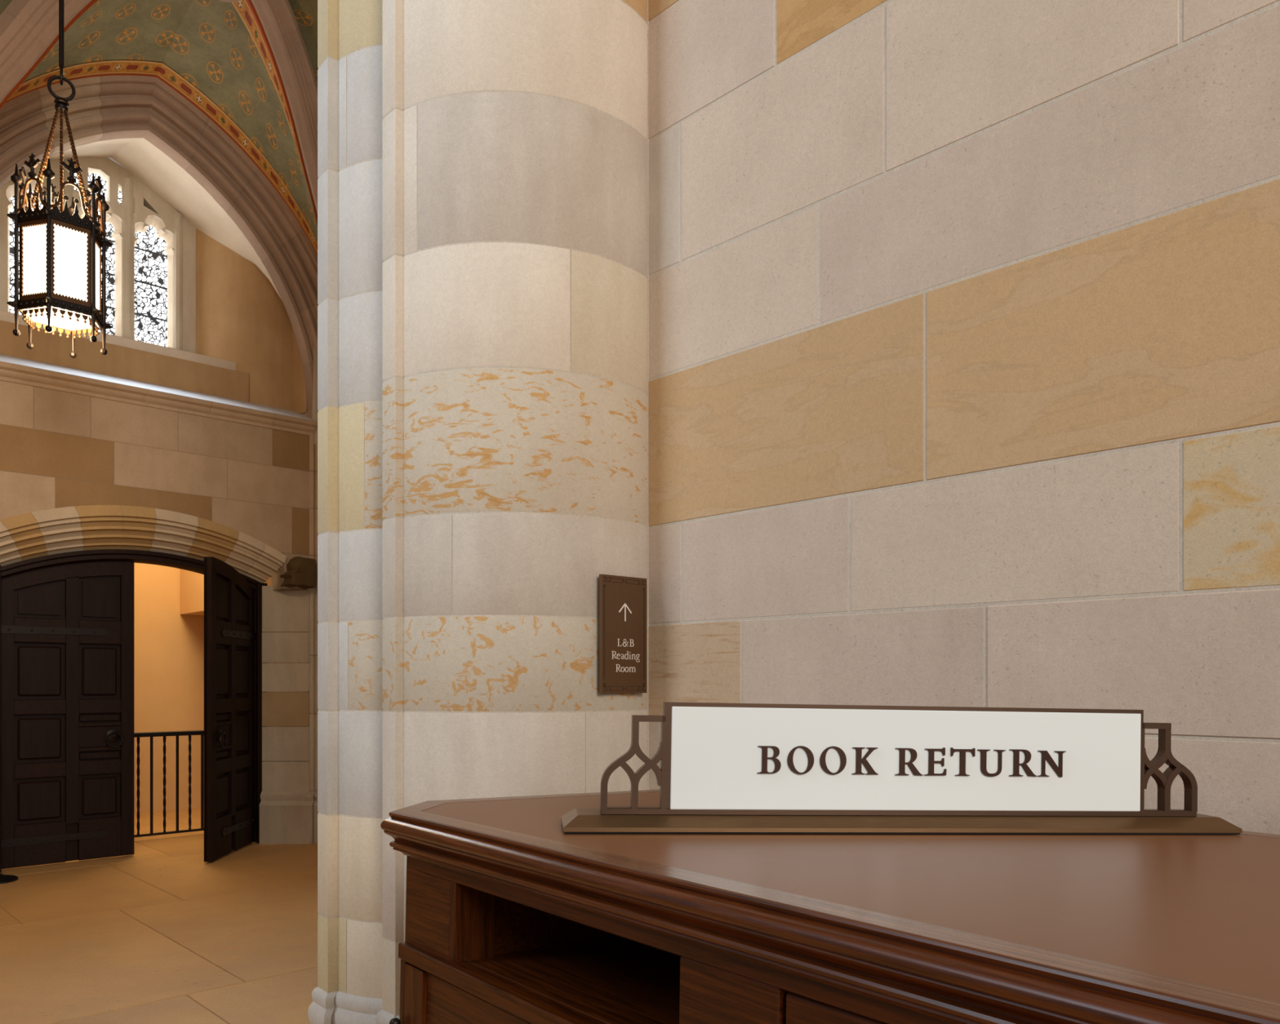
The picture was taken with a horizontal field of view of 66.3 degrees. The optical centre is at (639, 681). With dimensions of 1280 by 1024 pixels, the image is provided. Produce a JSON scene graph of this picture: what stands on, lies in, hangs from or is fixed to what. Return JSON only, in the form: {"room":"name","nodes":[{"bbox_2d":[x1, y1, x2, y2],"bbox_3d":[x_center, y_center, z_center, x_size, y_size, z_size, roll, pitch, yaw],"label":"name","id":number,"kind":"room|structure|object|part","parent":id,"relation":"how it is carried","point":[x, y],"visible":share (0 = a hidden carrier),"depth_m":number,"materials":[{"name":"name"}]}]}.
{"room":"library lobby","nodes":[
{"label":"library lobby","id":0,"kind":"room"},
{"bbox_2d":[0,311,235,402],"bbox_3d":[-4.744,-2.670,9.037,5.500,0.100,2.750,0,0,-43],"label":"window sill","id":1,"kind":"structure","parent":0,"point":[4,316],"depth_m":7.90,"materials":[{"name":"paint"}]},
{"bbox_2d":[0,380,317,844],"bbox_3d":[-4.275,-1.870,7.101,5.330,6.500,0.471,0,0,-43],"label":"wall","id":2,"kind":"structure","parent":0,"point":[59,449],"depth_m":7.80,"materials":[{"name":"beige stone"}]},
{"bbox_2d":[0,561,133,869],"bbox_3d":[-4.333,0.214,7.408,0.935,2.308,0.096,0,0,-43],"label":"door","id":3,"kind":"structure","parent":2,"relation":"in","point":[67,631],"depth_m":7.41,"materials":[{"name":"brown wood"}]},
{"bbox_3d":[-4.475,-0.072,7.301,0.282,0.369,0.028,0,0,-43],"label":"panel","id":4,"kind":"part","parent":3,"relation":"part of","materials":[{"name":"brown wood"}]},
{"bbox_3d":[-4.475,0.430,7.301,0.282,0.304,0.028,0,0,-43],"label":"panel","id":5,"kind":"part","parent":3,"relation":"part of","materials":[{"name":"brown wood"}]},
{"bbox_3d":[-4.475,0.890,7.301,0.282,0.284,0.028,0,0,-43],"label":"panel","id":6,"kind":"part","parent":3,"relation":"part of","materials":[{"name":"brown wood"}]},
{"bbox_3d":[-4.476,-0.614,7.301,0.278,0.238,0.026,0,0,-43],"label":"panel","id":7,"kind":"part","parent":3,"relation":"part of","materials":[{"name":"brown wood"}]},
{"bbox_3d":[-4.475,-0.375,7.301,0.338,0.180,0.057,0,0,-43],"label":"rail","id":8,"kind":"part","parent":3,"relation":"part of","materials":[{"name":"brown wood"}]},
{"bbox_3d":[-4.475,0.195,7.301,0.338,0.110,0.057,0,0,-43],"label":"rail","id":9,"kind":"part","parent":3,"relation":"part of","materials":[{"name":"brown wood"}]},
{"bbox_3d":[-4.475,0.665,7.301,0.338,0.110,0.057,0,0,-43],"label":"rail","id":10,"kind":"part","parent":3,"relation":"part of","materials":[{"name":"brown wood"}]},
{"bbox_3d":[-4.475,1.214,7.301,0.338,0.308,0.057,0,0,-43],"label":"rail","id":11,"kind":"part","parent":3,"relation":"part of","materials":[{"name":"brown wood"}]},
{"bbox_3d":[-4.336,-0.801,7.432,0.721,0.270,0.057,0,0,-43],"label":"rail","id":12,"kind":"part","parent":3,"relation":"part of","materials":[{"name":"brown wood"}]},
{"bbox_3d":[-4.182,-0.644,7.577,0.238,0.299,0.026,0,0,-43],"label":"panel","id":13,"kind":"part","parent":3,"relation":"part of","materials":[{"name":"brown wood"}]},
{"bbox_3d":[-4.181,-0.072,7.577,0.242,0.369,0.028,0,0,-43],"label":"panel","id":14,"kind":"part","parent":3,"relation":"part of","materials":[{"name":"brown wood"}]},
{"bbox_3d":[-4.182,0.285,7.577,0.278,0.050,0.026,0,0,-43],"label":"panel","id":15,"kind":"part","parent":3,"relation":"part of","materials":[{"name":"brown wood"}]},
{"bbox_3d":[-4.182,0.575,7.577,0.278,0.050,0.026,0,0,-43],"label":"panel","id":16,"kind":"part","parent":3,"relation":"part of","materials":[{"name":"brown wood"}]},
{"bbox_3d":[-4.181,0.890,7.577,0.242,0.284,0.028,0,0,-43],"label":"panel","id":17,"kind":"part","parent":3,"relation":"part of","materials":[{"name":"brown wood"}]},
{"bbox_3d":[-4.182,1.214,7.577,0.298,0.308,0.057,0,0,-43],"label":"rail","id":18,"kind":"part","parent":3,"relation":"part of","materials":[{"name":"brown wood"}]},
{"bbox_3d":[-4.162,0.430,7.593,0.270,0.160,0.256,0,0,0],"label":"lock plate","id":19,"kind":"part","parent":3,"relation":"part of","materials":[{"name":"brown wood"}]},
{"bbox_3d":[-4.182,0.525,7.578,0.298,0.030,0.055,0,0,-43],"label":"rail","id":20,"kind":"part","parent":3,"relation":"part of","materials":[{"name":"brown wood"}]},
{"bbox_3d":[-4.182,0.335,7.578,0.298,0.030,0.055,0,0,-43],"label":"rail","id":21,"kind":"part","parent":3,"relation":"part of","materials":[{"name":"brown wood"}]},
{"bbox_3d":[-4.182,-0.375,7.577,0.298,0.180,0.057,0,0,-43],"label":"rail","id":22,"kind":"part","parent":3,"relation":"part of","materials":[{"name":"brown wood"}]},
{"bbox_3d":[-4.182,0.195,7.577,0.298,0.110,0.057,0,0,-43],"label":"rail","id":23,"kind":"part","parent":3,"relation":"part of","materials":[{"name":"brown wood"}]},
{"bbox_3d":[-4.182,0.665,7.577,0.298,0.110,0.057,0,0,-43],"label":"rail","id":24,"kind":"part","parent":3,"relation":"part of","materials":[{"name":"brown wood"}]},
{"bbox_3d":[-4.086,0.425,7.608,0.100,0.100,0.030,0,0,-43],"label":"handle plate","id":25,"kind":"part","parent":3,"relation":"part of","materials":[{"name":"metal"}]},
{"bbox_3d":[-4.075,0.455,7.597,0.128,0.127,0.018,0,0,-43],"label":"ring handle","id":26,"kind":"part","parent":3,"relation":"part of","materials":[{"name":"metal"}]},
{"bbox_2d":[0,549,267,872],"bbox_3d":[-3.965,0.178,7.735,2.010,2.405,0.155,0,0,-43],"label":"door frame","id":27,"kind":"structure","parent":2,"relation":"attached to","point":[189,564],"depth_m":7.84,"materials":[{"name":"brown wood"}]},
{"bbox_3d":[-4.670,0.273,7.071,0.073,2.214,0.155,0,0,-43],"label":"post","id":28,"kind":"part","parent":27,"relation":"part of","materials":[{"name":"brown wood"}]},
{"bbox_3d":[-3.264,0.273,8.394,0.085,2.214,0.155,0,0,-43],"label":"post","id":29,"kind":"part","parent":27,"relation":"part of","materials":[{"name":"brown wood"}]},
{"bbox_2d":[0,505,287,582],"bbox_3d":[-3.862,-1.072,7.560,2.200,0.496,0.317,0,0,-43],"label":"arch","id":30,"kind":"object","parent":2,"relation":"attached to","point":[33,535],"visible":0.96,"depth_m":7.48,"materials":[{"name":"stone"}]},
{"bbox_2d":[0,354,316,435],"bbox_3d":[-4.529,-2.232,6.919,4.510,0.285,0.440,0,0,-43],"label":"crown molding","id":31,"kind":"structure","parent":2,"relation":"attached to","point":[12,369],"depth_m":7.47,"materials":[{"name":"stone"}]},
{"bbox_2d":[0,75,318,844],"bbox_3d":[-3.725,-1.582,7.444,3.295,5.924,0.313,0,0,-43],"label":"arch","id":32,"kind":"object","parent":2,"relation":"attached to","point":[104,108],"visible":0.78,"depth_m":7.75,"materials":[{"name":"stone"}]},
{"bbox_3d":[-2.686,1.160,8.407,0.426,0.440,0.165,0,0,-22],"label":"moulding","id":33,"kind":"part","parent":32,"relation":"part of","materials":[{"name":"beige stone"}]},
{"bbox_2d":[204,556,255,862],"bbox_3d":[-3.270,0.214,7.892,0.096,2.308,0.975,0,0,-3],"label":"door","id":34,"kind":"structure","parent":2,"relation":"in","point":[229,635],"depth_m":7.76,"materials":[{"name":"brown wood"}]},
{"bbox_3d":[-3.231,0.425,7.556,0.030,0.100,0.100,0,0,-3],"label":"handle plate","id":35,"kind":"part","parent":34,"relation":"part of","materials":[{"name":"metal"}]},
{"bbox_3d":[-3.278,-0.072,7.656,0.028,0.369,0.263,0,0,-3],"label":"panel","id":36,"kind":"part","parent":34,"relation":"part of","materials":[{"name":"brown wood"}]},
{"bbox_3d":[-3.278,0.890,7.656,0.028,0.284,0.263,0,0,-3],"label":"panel","id":37,"kind":"part","parent":34,"relation":"part of","materials":[{"name":"brown wood"}]},
{"bbox_3d":[-3.279,-0.647,7.656,0.026,0.304,0.259,0,0,-3],"label":"panel","id":38,"kind":"part","parent":34,"relation":"part of","materials":[{"name":"brown wood"}]},
{"bbox_3d":[-3.279,0.285,7.656,0.026,0.050,0.299,0,0,-3],"label":"panel","id":39,"kind":"part","parent":34,"relation":"part of","materials":[{"name":"brown wood"}]},
{"bbox_3d":[-3.279,0.575,7.656,0.026,0.050,0.299,0,0,-3],"label":"panel","id":40,"kind":"part","parent":34,"relation":"part of","materials":[{"name":"brown wood"}]},
{"bbox_3d":[-3.275,0.430,7.631,0.048,0.160,0.370,0,0,0],"label":"lock plate","id":41,"kind":"part","parent":34,"relation":"part of","materials":[{"name":"brown metal"}]},
{"bbox_3d":[-3.216,0.455,7.557,0.018,0.128,0.128,0,0,-3],"label":"ring handle","id":42,"kind":"part","parent":34,"relation":"part of","materials":[{"name":"metal"}]},
{"bbox_3d":[-3.280,0.525,7.656,0.055,0.030,0.319,0,0,-3],"label":"rail","id":43,"kind":"part","parent":34,"relation":"part of","materials":[{"name":"brown wood"}]},
{"bbox_3d":[-3.280,0.335,7.656,0.055,0.030,0.319,0,0,-3],"label":"rail","id":44,"kind":"part","parent":34,"relation":"part of","materials":[{"name":"brown wood"}]},
{"bbox_3d":[-3.279,-0.375,7.656,0.057,0.180,0.319,0,0,-3],"label":"rail","id":45,"kind":"part","parent":34,"relation":"part of","materials":[{"name":"brown wood"}]},
{"bbox_3d":[-3.279,0.195,7.656,0.057,0.110,0.319,0,0,-3],"label":"rail","id":46,"kind":"part","parent":34,"relation":"part of","materials":[{"name":"brown wood"}]},
{"bbox_3d":[-3.279,0.665,7.656,0.057,0.110,0.319,0,0,-3],"label":"rail","id":47,"kind":"part","parent":34,"relation":"part of","materials":[{"name":"brown wood"}]},
{"bbox_3d":[-3.279,1.214,7.656,0.057,0.308,0.319,0,0,-3],"label":"rail","id":48,"kind":"part","parent":34,"relation":"part of","materials":[{"name":"brown wood"}]},
{"bbox_3d":[-3.289,-0.814,7.877,0.057,0.251,0.761,0,0,-3],"label":"rail","id":49,"kind":"part","parent":34,"relation":"part of","materials":[{"name":"brown wood"}]},
{"bbox_3d":[-3.298,1.214,8.078,0.057,0.308,0.357,0,0,-3],"label":"rail","id":50,"kind":"part","parent":34,"relation":"part of","materials":[{"name":"brown wood"}]},
{"bbox_3d":[-3.298,-0.623,8.078,0.026,0.256,0.297,0,0,-3],"label":"panel","id":51,"kind":"part","parent":34,"relation":"part of","materials":[{"name":"brown wood"}]},
{"bbox_3d":[-3.297,-0.072,8.079,0.028,0.369,0.301,0,0,-3],"label":"panel","id":52,"kind":"part","parent":34,"relation":"part of","materials":[{"name":"brown wood"}]},
{"bbox_3d":[-3.297,0.430,8.079,0.028,0.304,0.301,0,0,-3],"label":"panel","id":53,"kind":"part","parent":34,"relation":"part of","materials":[{"name":"brown wood"}]},
{"bbox_3d":[-3.297,0.890,8.079,0.028,0.284,0.301,0,0,-3],"label":"panel","id":54,"kind":"part","parent":34,"relation":"part of","materials":[{"name":"brown wood"}]},
{"bbox_3d":[-3.298,-0.375,8.078,0.057,0.180,0.357,0,0,-3],"label":"rail","id":55,"kind":"part","parent":34,"relation":"part of","materials":[{"name":"brown wood"}]},
{"bbox_3d":[-3.298,0.195,8.078,0.057,0.110,0.357,0,0,-3],"label":"rail","id":56,"kind":"part","parent":34,"relation":"part of","materials":[{"name":"brown wood"}]},
{"bbox_3d":[-3.298,0.665,8.078,0.057,0.110,0.357,0,0,-3],"label":"rail","id":57,"kind":"part","parent":34,"relation":"part of","materials":[{"name":"brown wood"}]},
{"bbox_3d":[-2.993,1.160,8.305,0.450,0.440,0.055,0,0,0],"label":"moulding","id":58,"kind":"part","parent":2,"relation":"part of","materials":[{"name":"beige stone"}]},
{"bbox_2d":[0,808,318,1023],"bbox_3d":[-1.000,1.480,5.000,16.000,0.201,22.000,0,0,0],"label":"floor","id":59,"kind":"structure","parent":0,"point":[160,933],"depth_m":5.32,"materials":[{"name":"stone"}]},
{"bbox_2d":[0,741,17,884],"bbox_3d":[-4.443,0.890,6.750,0.270,0.980,0.270,0,0,0],"label":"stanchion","id":60,"kind":"object","parent":59,"relation":"on","point":[3,878],"visible":1,"depth_m":6.74,"materials":[{"name":"black metal"}]},
{"bbox_2d":[133,730,204,837],"bbox_3d":[-4.138,0.912,8.612,1.700,0.935,0.050,0,0,-43],"label":"stair railing","id":61,"kind":"object","parent":59,"relation":"on","point":[189,733],"visible":0.37,"depth_m":8.61,"materials":[{"name":"metal"}]},
{"bbox_3d":[-4.138,0.465,8.612,1.700,0.040,0.050,0,0,-43],"label":"rail","id":62,"kind":"part","parent":61,"relation":"part of","materials":[{"name":"metal"}]},
{"bbox_3d":[-4.138,1.335,8.612,1.700,0.020,0.024,0,0,-43],"label":"rail","id":63,"kind":"part","parent":61,"relation":"part of","materials":[{"name":"metal"}]},
{"bbox_2d":[307,0,647,1023],"bbox_3d":[-0.338,-1.220,3.195,1.476,5.200,0.810,0,0,0],"label":"pier","id":64,"kind":"object","parent":59,"relation":"on","point":[482,164],"visible":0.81,"depth_m":2.88,"materials":[{"name":"beige stone"}]},
{"bbox_3d":[-0.516,1.180,2.988,1.149,0.400,0.379,0,0,5],"label":"moulding","id":65,"kind":"part","parent":64,"relation":"part of","materials":[{"name":"grey stone"}]},
{"bbox_2d":[599,574,646,693],"bbox_3d":[-0.066,-0.139,2.964,0.187,0.351,0.059,0,0,-43],"label":"wall plaque","id":66,"kind":"object","parent":64,"relation":"attached to","point":[622,599],"visible":1,"depth_m":2.94,"materials":[{"name":"brown metal"}]},
{"bbox_2d":[380,789,1279,1023],"bbox_3d":[0.779,0.823,1.225,1.186,1.162,2.856,0,0,-39],"label":"reception desk","id":67,"kind":"object","parent":59,"relation":"on","point":[513,917],"visible":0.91,"depth_m":1.24,"materials":[{"name":"brown wood"}]},
{"bbox_3d":[-0.425,0.853,1.936,0.045,1.055,0.192,0,0,7],"label":"corner panel","id":68,"kind":"part","parent":67,"relation":"part of","materials":[{"name":"brown wood"}]},
{"bbox_3d":[-0.298,0.423,1.747,0.087,0.152,0.018,0,0,-39],"label":"niche post","id":69,"kind":"part","parent":67,"relation":"part of","materials":[{"name":"brown wood"}]},
{"bbox_3d":[-0.196,0.877,1.543,0.028,0.700,0.616,0,0,-39],"label":"door panel","id":70,"kind":"part","parent":67,"relation":"part of","materials":[{"name":"brown wood"}]},
{"bbox_3d":[0.415,0.337,0.826,0.031,0.034,2.688,0,0,-39],"label":"frieze rail","id":71,"kind":"part","parent":67,"relation":"part of","materials":[{"name":"brown wood"}]},
{"bbox_3d":[0.397,0.314,0.820,0.053,0.033,2.701,0,0,-39],"label":"apron moulding","id":72,"kind":"part","parent":67,"relation":"part of","materials":[{"name":"brown wood"}]},
{"bbox_3d":[0.414,0.425,0.819,0.019,0.143,0.779,0,0,-39],"label":"frieze panel","id":73,"kind":"part","parent":67,"relation":"part of","materials":[{"name":"brown wood"}]},
{"bbox_2d":[560,702,1242,835],"bbox_3d":[0.458,0.154,1.726,1.187,0.236,0.147,0,0,-6],"label":"sign","id":74,"kind":"object","parent":67,"relation":"on","point":[726,768],"visible":1,"depth_m":1.68,"materials":[{"name":"white metal"}]},
{"bbox_3d":[0.460,0.226,1.689,1.059,0.031,0.020,0,0,-6],"label":"frame rail","id":75,"kind":"part","parent":74,"relation":"part of","materials":[{"name":"brown metal"}]},
{"bbox_3d":[0.462,0.132,1.691,0.855,0.194,0.022,0,0,-6],"label":"panel frame","id":76,"kind":"part","parent":74,"relation":"part of","materials":[{"name":"brown metal"}]},
{"bbox_3d":[0.467,0.136,1.684,0.838,0.187,0.012,0,0,-6],"label":"panel","id":77,"kind":"part","parent":74,"relation":"part of","materials":[{"name":"white plastic"}]},
{"bbox_2d":[0,0,318,254],"bbox_3d":[-3.077,-3.547,6.755,4.000,2.509,1.590,0,0,-43],"label":"ceiling","id":78,"kind":"structure","parent":0,"point":[250,67],"depth_m":7.03,"materials":[{"name":"paint"}]},
{"bbox_2d":[6,0,112,358],"bbox_3d":[-3.130,-3.087,5.300,0.506,2.546,0.443,0,0,15],"label":"hanging lantern","id":79,"kind":"object","parent":78,"relation":"hanging from","point":[60,251],"visible":1,"depth_m":5.19,"materials":[{"name":"black metal"}]},
{"bbox_3d":[-3.278,-2.334,5.152,0.053,0.765,0.056,0,0,0],"label":"corner post","id":80,"kind":"part","parent":79,"relation":"part of","materials":[{"name":"metal"}]},
{"bbox_3d":[-3.333,-2.334,5.354,0.053,0.765,0.056,0,0,0],"label":"corner post","id":81,"kind":"part","parent":79,"relation":"part of","materials":[{"name":"metal"}]},
{"bbox_3d":[-3.174,-2.207,5.136,0.192,0.450,0.006,0,0,15],"label":"panel frame","id":82,"kind":"part","parent":79,"relation":"part of","materials":[{"name":"metal"}]},
{"bbox_3d":[-3.172,-2.207,5.143,0.177,0.410,0.004,0,0,15],"label":"glass panel","id":83,"kind":"part","parent":79,"relation":"part of","materials":[{"name":"beige glass"}]},
{"bbox_3d":[-3.177,-2.764,5.218,0.017,0.643,0.165,0,0,30],"label":"twisted rod","id":84,"kind":"part","parent":79,"relation":"part of","materials":[{"name":"metal"}]},
{"bbox_3d":[-3.224,-2.764,5.300,0.166,0.643,0.017,0,0,0],"label":"twisted rod","id":85,"kind":"part","parent":79,"relation":"part of","materials":[{"name":"metal"}]},
{"bbox_3d":[-3.075,-2.334,5.097,0.053,0.765,0.056,0,0,0],"label":"corner post","id":86,"kind":"part","parent":79,"relation":"part of","materials":[{"name":"metal"}]},
{"bbox_3d":[-3.130,-1.963,5.300,0.356,0.006,0.356,0,0,0],"label":"glass","id":87,"kind":"part","parent":79,"relation":"part of","materials":[{"name":"beige glass"}]},
{"bbox_3d":[-3.082,-2.764,5.217,0.017,0.643,0.166,0,0,-30],"label":"twisted rod","id":88,"kind":"part","parent":79,"relation":"part of","materials":[{"name":"metal"}]},
{"bbox_3d":[-3.178,-2.764,5.383,0.017,0.643,0.166,0,0,-30],"label":"twisted rod","id":89,"kind":"part","parent":79,"relation":"part of","materials":[{"name":"metal"}]},
{"bbox_3d":[-3.015,-2.207,5.185,0.004,0.410,0.177,0,0,45],"label":"glass panel","id":90,"kind":"part","parent":79,"relation":"part of","materials":[{"name":"beige glass"}]},
{"bbox_3d":[-3.010,-2.207,5.180,0.006,0.450,0.192,0,0,45],"label":"panel frame","id":91,"kind":"part","parent":79,"relation":"part of","materials":[{"name":"metal"}]},
{"bbox_3d":[-3.184,-2.334,5.503,0.053,0.765,0.056,0,0,0],"label":"corner post","id":92,"kind":"part","parent":79,"relation":"part of","materials":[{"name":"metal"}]},
{"bbox_3d":[-3.083,-2.764,5.382,0.017,0.643,0.165,0,0,30],"label":"twisted rod","id":93,"kind":"part","parent":79,"relation":"part of","materials":[{"name":"metal"}]},
{"bbox_3d":[-3.035,-2.764,5.300,0.166,0.643,0.017,0,0,0],"label":"twisted rod","id":94,"kind":"part","parent":79,"relation":"part of","materials":[{"name":"metal"}]},
{"bbox_3d":[-2.927,-2.334,5.246,0.053,0.765,0.056,0,0,0],"label":"corner post","id":95,"kind":"part","parent":79,"relation":"part of","materials":[{"name":"metal"}]},
{"bbox_3d":[-2.967,-2.207,5.344,0.006,0.450,0.192,0,0,-15],"label":"panel frame","id":96,"kind":"part","parent":79,"relation":"part of","materials":[{"name":"metal"}]},
{"bbox_3d":[-2.973,-2.207,5.342,0.004,0.410,0.177,0,0,-15],"label":"glass panel","id":97,"kind":"part","parent":79,"relation":"part of","materials":[{"name":"beige glass"}]},
{"bbox_3d":[-2.982,-2.334,5.449,0.053,0.765,0.056,0,0,0],"label":"corner post","id":98,"kind":"part","parent":79,"relation":"part of","materials":[{"name":"metal"}]},
{"bbox_2d":[0,137,318,444],"bbox_3d":[-4.636,-3.175,7.244,4.800,2.310,0.930,0,0,-43],"label":"wall","id":99,"kind":"structure","parent":0,"point":[242,317],"depth_m":8.37,"materials":[{"name":"beige paint"}]},
{"bbox_2d":[0,156,195,353],"bbox_3d":[-4.467,-3.560,8.082,1.515,1.560,0.180,0,0,-43],"label":"window","id":100,"kind":"structure","parent":99,"relation":"in","point":[151,260],"depth_m":8.28,"materials":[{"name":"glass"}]},
{"bbox_3d":[-4.875,-3.403,7.812,0.294,1.060,0.015,0,0,-43],"label":"pane","id":101,"kind":"part","parent":100,"relation":"part of","materials":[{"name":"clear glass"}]},
{"bbox_3d":[-4.639,-4.065,8.024,0.065,0.230,0.030,0,0,-43],"label":"pane","id":102,"kind":"part","parent":100,"relation":"part of","materials":[{"name":"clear glass"}]},
{"bbox_3d":[-4.444,-2.828,8.018,1.460,0.075,0.055,0,0,-43],"label":"sill","id":103,"kind":"part","parent":100,"relation":"part of","materials":[{"name":"beige stone"}]},
{"bbox_3d":[-4.524,-4.077,8.132,0.160,0.255,0.030,0,0,-43],"label":"pane","id":104,"kind":"part","parent":100,"relation":"part of","materials":[{"name":"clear glass"}]},
{"bbox_3d":[-4.517,-3.403,8.148,0.294,1.060,0.015,0,0,-43],"label":"pane","id":105,"kind":"part","parent":100,"relation":"part of","materials":[{"name":"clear glass"}]},
{"bbox_3d":[-4.371,-4.035,8.276,0.130,0.210,0.030,0,0,-43],"label":"pane","id":106,"kind":"part","parent":100,"relation":"part of","materials":[{"name":"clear glass"}]},
{"bbox_3d":[-4.214,-3.403,8.434,0.294,1.060,0.015,0,0,-43],"label":"pane","id":107,"kind":"part","parent":100,"relation":"part of","materials":[{"name":"clear glass"}]},
{"bbox_2d":[133,563,297,813],"bbox_3d":[-4.744,-0.620,9.037,5.500,4.000,2.750,0,0,-43],"label":"wall","id":108,"kind":"structure","parent":0,"point":[169,644],"depth_m":10.39,"materials":[{"name":"paint"}]},
{"bbox_2d":[180,417,274,615],"bbox_3d":[-3.793,-1.665,10.514,1.690,1.910,1.498,0,0,-43],"label":"wall","id":109,"kind":"structure","parent":0,"point":[192,584],"depth_m":10.23,"materials":[{"name":"paint"}]},
{"bbox_2d":[647,0,1279,835],"bbox_3d":[1.830,-1.220,1.405,0.353,5.200,5.500,0,0,-43],"label":"wall","id":110,"kind":"structure","parent":0,"point":[963,316],"depth_m":2.28,"materials":[{"name":"stone"}]}
]}

